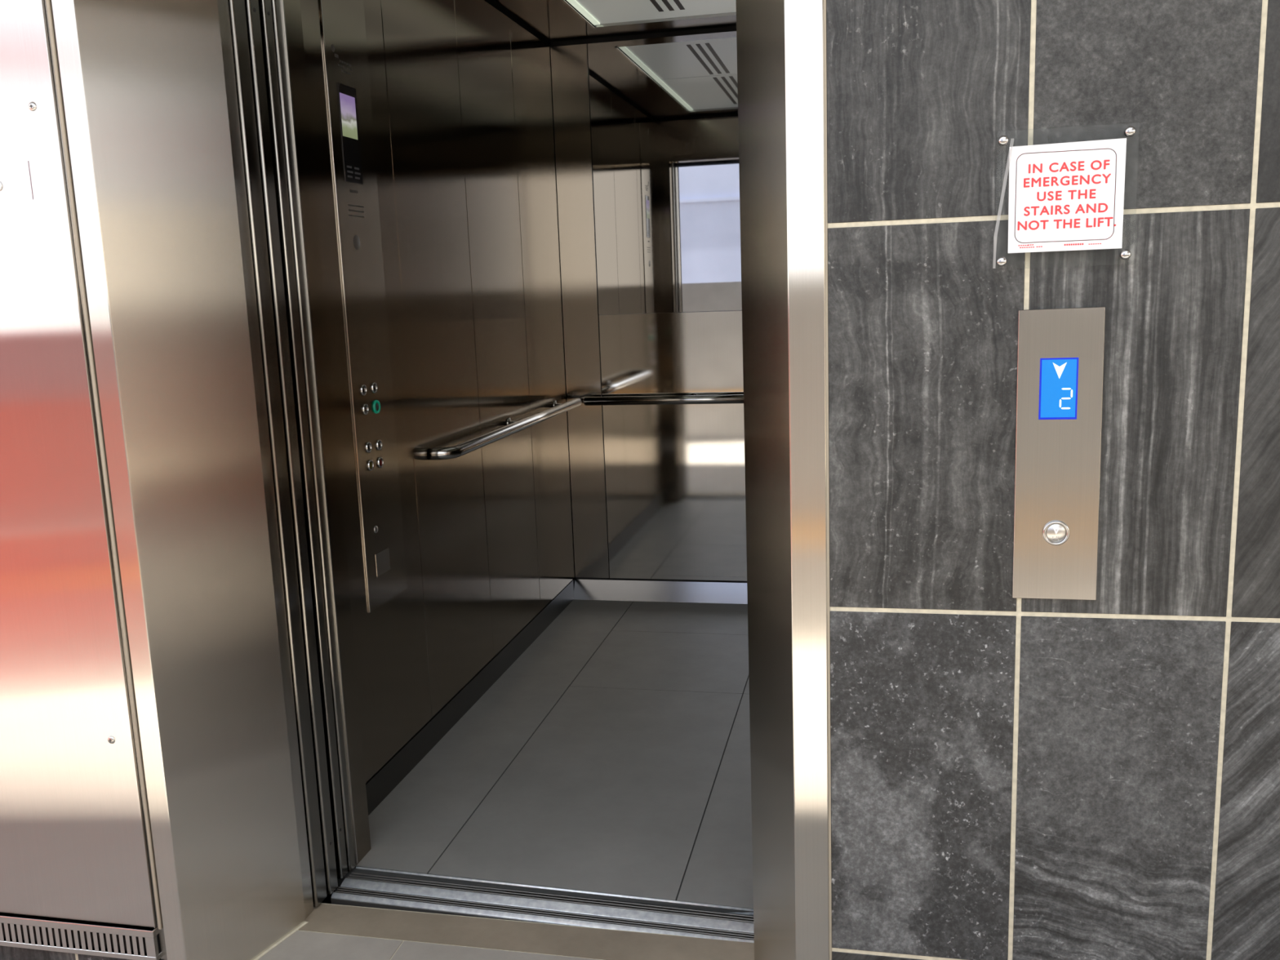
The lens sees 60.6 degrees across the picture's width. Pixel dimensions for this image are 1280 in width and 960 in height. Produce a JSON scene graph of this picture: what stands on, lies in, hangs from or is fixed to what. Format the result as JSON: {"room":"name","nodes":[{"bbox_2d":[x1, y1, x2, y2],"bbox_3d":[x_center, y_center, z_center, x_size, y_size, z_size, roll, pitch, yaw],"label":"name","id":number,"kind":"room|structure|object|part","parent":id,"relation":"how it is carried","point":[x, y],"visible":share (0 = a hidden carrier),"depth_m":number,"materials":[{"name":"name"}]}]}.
{"room":"elevator lobby","nodes":[
{"label":"elevator lobby","id":0,"kind":"room"},
{"bbox_2d":[283,0,574,865],"bbox_3d":[-0.559,-0.484,3.623,0.130,2.486,2.363,0,10,12],"label":"wall","id":1,"kind":"structure","parent":0,"point":[461,90],"depth_m":3.46,"materials":[{"name":"silver metal"}]},
{"bbox_2d":[319,0,407,613],"bbox_3d":[-0.727,-0.532,2.894,0.008,1.758,0.244,0,10,12],"label":"panel","id":2,"kind":"object","parent":1,"relation":"attached to","point":[342,21],"visible":1,"depth_m":2.90,"materials":[{"name":"silver metal"}]},
{"bbox_2d":[373,525,377,533],"bbox_3d":[-0.713,0.134,2.962,0.002,0.020,0.020,0,10,12],"label":"switch","id":3,"kind":"object","parent":2,"relation":"attached to","point":[375,527],"depth_m":2.96,"materials":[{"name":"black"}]},
{"bbox_3d":[-0.705,0.225,3.004,0.001,0.063,0.083,0,10,12],"label":"notice plate","id":4,"kind":"part","parent":2,"relation":"part of","materials":[{"name":"silver metal"}]},
{"bbox_2d":[429,398,581,460],"bbox_3d":[-0.447,-0.206,4.020,0.086,0.042,1.486,0,10,12],"label":"handrail","id":5,"kind":"object","parent":1,"relation":"attached to","point":[512,427],"visible":1,"depth_m":3.73,"materials":[{"name":"silver metal"}]},
{"bbox_2d":[321,38,576,903],"bbox_3d":[-0.091,-0.668,3.521,3.400,3.750,3.480,0,10,12],"label":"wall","id":6,"kind":"structure","parent":0,"point":[327,900],"depth_m":5.08,"materials":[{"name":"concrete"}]},
{"bbox_2d":[330,872,754,942],"bbox_3d":[-0.216,0.978,2.486,1.024,0.033,0.114,1,10,14],"label":"sill","id":7,"kind":"structure","parent":6,"relation":"attached to","point":[406,895],"depth_m":2.48,"materials":[{"name":"grey metal"}]},
{"bbox_2d":[355,866,753,915],"bbox_3d":[-0.202,0.958,2.553,1.019,0.014,0.009,1,10,14],"label":"sill","id":8,"kind":"structure","parent":6,"relation":"attached to","point":[360,868],"depth_m":2.54,"materials":[{"name":"metal"}]},
{"bbox_2d":[253,902,754,959],"bbox_3d":[-2.461,3.667,-12.394,28.000,0.051,30.384,0,10,12],"label":"floor","id":9,"kind":"structure","parent":0,"point":[331,931],"depth_m":2.35,"materials":[{"name":"tile"}]},
{"bbox_2d":[331,600,753,912],"bbox_3d":[0.025,0.770,3.696,1.183,0.050,2.400,0,10,12],"label":"floor","id":10,"kind":"structure","parent":0,"point":[612,755],"depth_m":3.15,"materials":[{"name":"tile"}]},
{"bbox_2d":[495,0,736,41],"bbox_3d":[-0.055,-1.664,3.309,1.243,0.110,2.383,0,10,12],"label":"ceiling","id":11,"kind":"structure","parent":0,"point":[552,19],"depth_m":4.26,"materials":[{"name":"metal"}]},
{"bbox_2d":[560,0,736,28],"bbox_3d":[-0.050,-1.619,3.333,0.681,0.020,1.870,0,10,12],"label":"recessed light","id":12,"kind":"object","parent":11,"relation":"in","point":[597,11],"visible":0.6,"depth_m":4.09,"materials":[{"name":"white"}]},
{"bbox_3d":[-0.377,-1.611,3.405,0.012,0.004,1.870,0,10,12],"label":"edge trim","id":13,"kind":"part","parent":12,"relation":"part of","materials":[{"name":"silver metal"}]},
{"bbox_2d":[0,0,1279,959],"bbox_3d":[-0.582,-0.504,1.958,7.600,3.100,0.250,0,10,12],"label":"wall","id":14,"kind":"structure","parent":0,"point":[1012,779],"depth_m":1.66,"materials":[{"name":"grey tile"}]},
{"bbox_2d":[0,0,167,959],"bbox_3d":[-1.368,-0.115,2.220,0.870,2.299,0.310,0,10,12],"label":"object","id":15,"kind":"object","parent":14,"relation":"attached to","point":[78,875],"visible":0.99,"depth_m":2.07,"materials":[{"name":"silver metal"}]},
{"bbox_2d":[0,913,160,959],"bbox_3d":[-1.371,0.917,2.260,0.852,0.068,0.024,0,10,12],"label":"vent grille","id":16,"kind":"object","parent":15,"relation":"attached to","point":[71,933],"depth_m":2.19,"materials":[{"name":"silver metal"}]},
{"bbox_2d":[227,0,337,906],"bbox_3d":[-1.035,-0.086,2.421,0.562,2.141,0.090,0,10,12],"label":"door","id":17,"kind":"structure","parent":14,"relation":"in","point":[244,15],"depth_m":2.36,"materials":[{"name":"silver metal"}]},
{"bbox_2d":[51,0,831,959],"bbox_3d":[-0.293,-0.127,2.061,1.297,2.300,0.443,0,10,12],"label":"door frame","id":18,"kind":"structure","parent":14,"relation":"attached to","point":[148,86],"depth_m":2.03,"materials":[{"name":"silver metal"}]},
{"bbox_2d":[1012,306,1105,599],"bbox_3d":[0.628,-0.035,1.646,0.122,0.443,0.010,0,10,12],"label":"elevator call panel","id":19,"kind":"object","parent":14,"relation":"attached to","point":[1060,351],"visible":1,"depth_m":1.65,"materials":[{"name":"metal"}]},
{"bbox_2d":[996,125,1135,266],"bbox_3d":[0.609,-0.406,1.576,0.195,0.196,0.031,0,10,10],"label":"sign","id":20,"kind":"object","parent":14,"relation":"attached to","point":[1069,196],"visible":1,"depth_m":1.57,"materials":[{"name":"white plastic"}]},
{"bbox_2d":[1017,244,1042,248],"bbox_3d":[0.566,-0.339,1.588,0.033,0.005,0.001,0,10,12],"label":"print","id":21,"kind":"object","parent":20,"relation":"attached to","point":[1020,246],"depth_m":1.59,"materials":[{"name":"red paint"}]},
{"bbox_2d":[1064,243,1101,245],"bbox_3d":[0.636,-0.339,1.573,0.050,0.002,0.001,0,10,12],"label":"print","id":22,"kind":"object","parent":20,"relation":"attached to","point":[1065,244],"depth_m":1.57,"materials":[{"name":"red paint"}]},
{"bbox_2d":[550,26,747,604],"bbox_3d":[0.229,-0.689,4.633,1.159,2.486,0.060,0,10,12],"label":"wall","id":23,"kind":"structure","parent":0,"point":[658,491],"depth_m":4.73,"materials":[{"name":"silver metal"}]},
{"bbox_2d":[583,393,743,405],"bbox_3d":[0.230,-0.342,4.633,0.956,0.042,0.080,0,10,12],"label":"handrail","id":24,"kind":"object","parent":23,"relation":"attached to","point":[693,398],"visible":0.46,"depth_m":4.62,"materials":[{"name":"silver metal"}]},
{"bbox_2d":[587,31,742,315],"bbox_3d":[0.206,-1.253,4.523,0.821,1.104,0.017,0,10,12],"label":"mirror","id":25,"kind":"object","parent":23,"relation":"attached to","point":[664,110],"visible":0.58,"depth_m":4.53,"materials":[{"name":"clear glass"}]},
{"bbox_3d":[-0.289,-1.333,2.230,1.183,0.356,0.093,0,10,12],"label":"wall header","id":26,"kind":"structure","parent":0,"visible":0},
{"bbox_2d":[257,0,357,878],"bbox_3d":[-1.011,-0.106,2.525,0.564,2.139,0.068,0,10,12],"label":"door","id":27,"kind":"structure","parent":26,"relation":"in","point":[272,13],"depth_m":2.46,"materials":[{"name":"silver metal"}]}
]}

